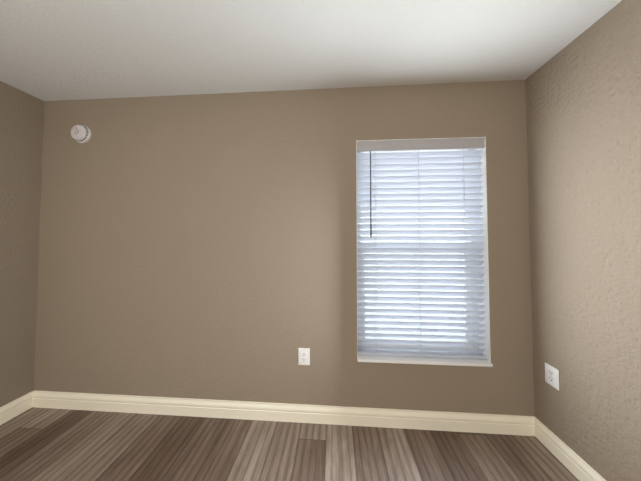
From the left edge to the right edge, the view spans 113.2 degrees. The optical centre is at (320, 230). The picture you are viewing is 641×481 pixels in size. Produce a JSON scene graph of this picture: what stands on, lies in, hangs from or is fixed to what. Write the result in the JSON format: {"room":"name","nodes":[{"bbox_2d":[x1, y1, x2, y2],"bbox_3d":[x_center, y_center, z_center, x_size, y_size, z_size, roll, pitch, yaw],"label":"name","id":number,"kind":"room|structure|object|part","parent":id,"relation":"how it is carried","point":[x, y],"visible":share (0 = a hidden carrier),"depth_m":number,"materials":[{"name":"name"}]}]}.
{"room":"empty bedroom","nodes":[
{"label":"empty bedroom","id":0,"kind":"room"},
{"bbox_2d":[0,81,43,406],"bbox_3d":[-2.483,0.111,-0.113,0.200,2.440,3.650,0,-2,4],"label":"wall","id":1,"kind":"structure","parent":0,"point":[21,129],"depth_m":1.59,"materials":[{"name":"paint"}]},
{"bbox_2d":[0,391,31,424],"bbox_3d":[-2.369,1.274,-0.052,0.016,0.118,3.390,0,-2,4],"label":"baseboard","id":2,"kind":"structure","parent":1,"relation":"attached to","point":[20,405],"depth_m":1.57,"materials":[{"name":"beige paint"}]},
{"bbox_2d":[34,80,534,415],"bbox_3d":[-0.402,0.162,1.681,4.120,2.440,0.200,0,-2,4],"label":"wall","id":3,"kind":"structure","parent":0,"point":[200,246],"depth_m":1.59,"materials":[{"name":"paint"}]},
{"bbox_2d":[70,124,91,142],"bbox_3d":[-1.915,-0.774,1.681,0.148,0.148,0.048,0,-2,4],"label":"smoke detector","id":4,"kind":"object","parent":3,"relation":"attached to","point":[81,133],"visible":1,"depth_m":1.67,"materials":[{"name":"grey plastic"}]},
{"bbox_2d":[32,390,535,436],"bbox_3d":[-0.409,1.319,1.540,3.720,0.118,0.016,0,-2,4],"label":"baseboard","id":5,"kind":"structure","parent":3,"relation":"attached to","point":[246,410],"depth_m":1.52,"materials":[{"name":"beige paint"}]},
{"bbox_2d":[298,348,309,364],"bbox_3d":[-0.119,0.919,1.537,0.084,0.121,0.008,0,-2,4],"label":"electrical outlet","id":6,"kind":"object","parent":3,"relation":"attached to","point":[303,356],"visible":1,"depth_m":1.53,"materials":[{"name":"white plastic"}]},
{"bbox_2d":[357,138,486,358],"bbox_3d":[0.724,0.127,1.606,0.912,1.575,0.184,0,-2,4],"label":"window blinds","id":7,"kind":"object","parent":3,"relation":"in","point":[398,173],"depth_m":1.56,"materials":[{"name":"white plastic"}]},
{"bbox_2d":[370,151,371,236],"bbox_3d":[0.367,-0.270,1.550,0.012,0.645,0.018,0,-2,4],"label":"blind wand","id":8,"kind":"object","parent":7,"relation":"attached to","point":[370,199],"visible":0.98,"depth_m":1.54,"materials":[{"name":"grey plastic"}]},
{"bbox_2d":[373,151,376,350],"bbox_3d":[0.403,0.140,1.554,0.002,1.505,0.002,0,-2,4],"label":"blind cord","id":9,"kind":"object","parent":7,"relation":"attached to","point":[373,151],"depth_m":1.56,"materials":[{"name":"white fabric"}]},
{"bbox_2d":[365,253,464,339],"bbox_3d":[0.730,0.498,1.677,0.832,0.758,0.002,0,-2,4],"label":"window pane","id":10,"kind":"object","parent":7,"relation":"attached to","point":[396,332],"depth_m":1.67,"materials":[{"name":"glass"}]},
{"bbox_3d":[0.728,0.113,1.663,0.822,1.455,0.028,0,-2,4],"label":"glass","id":11,"kind":"part","parent":7,"relation":"part of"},
{"bbox_2d":[418,150,420,351],"bbox_3d":[0.720,0.140,1.533,0.002,1.505,0.002,0,-2,4],"label":"blind cord","id":12,"kind":"object","parent":7,"relation":"attached to","point":[419,257],"depth_m":1.54,"materials":[{"name":"white fabric"}]},
{"bbox_2d":[356,137,490,361],"bbox_3d":[0.722,0.126,1.568,0.912,1.575,0.117,0,-2,4],"label":"liner","id":13,"kind":"object","parent":7,"relation":"attached to","point":[485,283],"visible":0.41,"depth_m":1.51,"materials":[{"name":"white plastic"}]},
{"bbox_2d":[462,149,467,356],"bbox_3d":[1.035,0.139,1.513,0.002,1.505,0.002,0,-2,4],"label":"blind cord","id":14,"kind":"object","parent":7,"relation":"attached to","point":[463,149],"depth_m":1.52,"materials":[{"name":"white fabric"}]},
{"bbox_2d":[357,355,492,366],"bbox_3d":[0.721,0.923,1.534,0.911,0.020,0.140,0,-2,4],"label":"window sill","id":15,"kind":"structure","parent":3,"relation":"attached to","point":[426,360],"depth_m":1.48,"materials":[{"name":"white stone"}]},
{"bbox_2d":[0,407,578,480],"bbox_3d":[-0.520,1.380,-0.175,4.120,0.100,3.850,0,-2,4],"label":"floor","id":16,"kind":"structure","parent":0,"point":[44,444],"depth_m":1.31,"materials":[{"name":"brown wood"}]},
{"bbox_2d":[0,0,621,100],"bbox_3d":[-0.520,-1.169,-0.104,4.120,0.120,3.850,0,-2,4],"label":"ceiling","id":17,"kind":"structure","parent":0,"point":[56,50],"depth_m":1.21,"materials":[{"name":"paint"}]},
{"bbox_2d":[525,0,640,480],"bbox_3d":[1.429,0.104,-0.367,0.200,2.440,3.650,0,-2,4],"label":"wall","id":18,"kind":"structure","parent":0,"point":[583,104],"depth_m":1.11,"materials":[{"name":"paint"}]},
{"bbox_2d":[545,362,558,389],"bbox_3d":[1.435,0.905,1.314,0.008,0.121,0.084,0,-2,4],"label":"electrical outlet","id":19,"kind":"object","parent":18,"relation":"attached to","point":[551,376],"visible":1,"depth_m":1.31,"materials":[{"name":"white plastic"}]},
{"bbox_2d":[532,416,605,480],"bbox_3d":[1.328,1.268,-0.292,0.016,0.118,3.390,0,-2,4],"label":"baseboard","id":20,"kind":"structure","parent":18,"relation":"attached to","point":[579,468],"depth_m":1.22,"materials":[{"name":"beige paint"}]},
{"label":"outside","id":21,"kind":"structure","parent":0,"visible":0},
{"bbox_2d":[361,205,464,339],"bbox_3d":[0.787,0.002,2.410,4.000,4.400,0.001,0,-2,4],"label":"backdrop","id":22,"kind":"structure","parent":21,"point":[429,333],"depth_m":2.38,"materials":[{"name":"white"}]}
]}

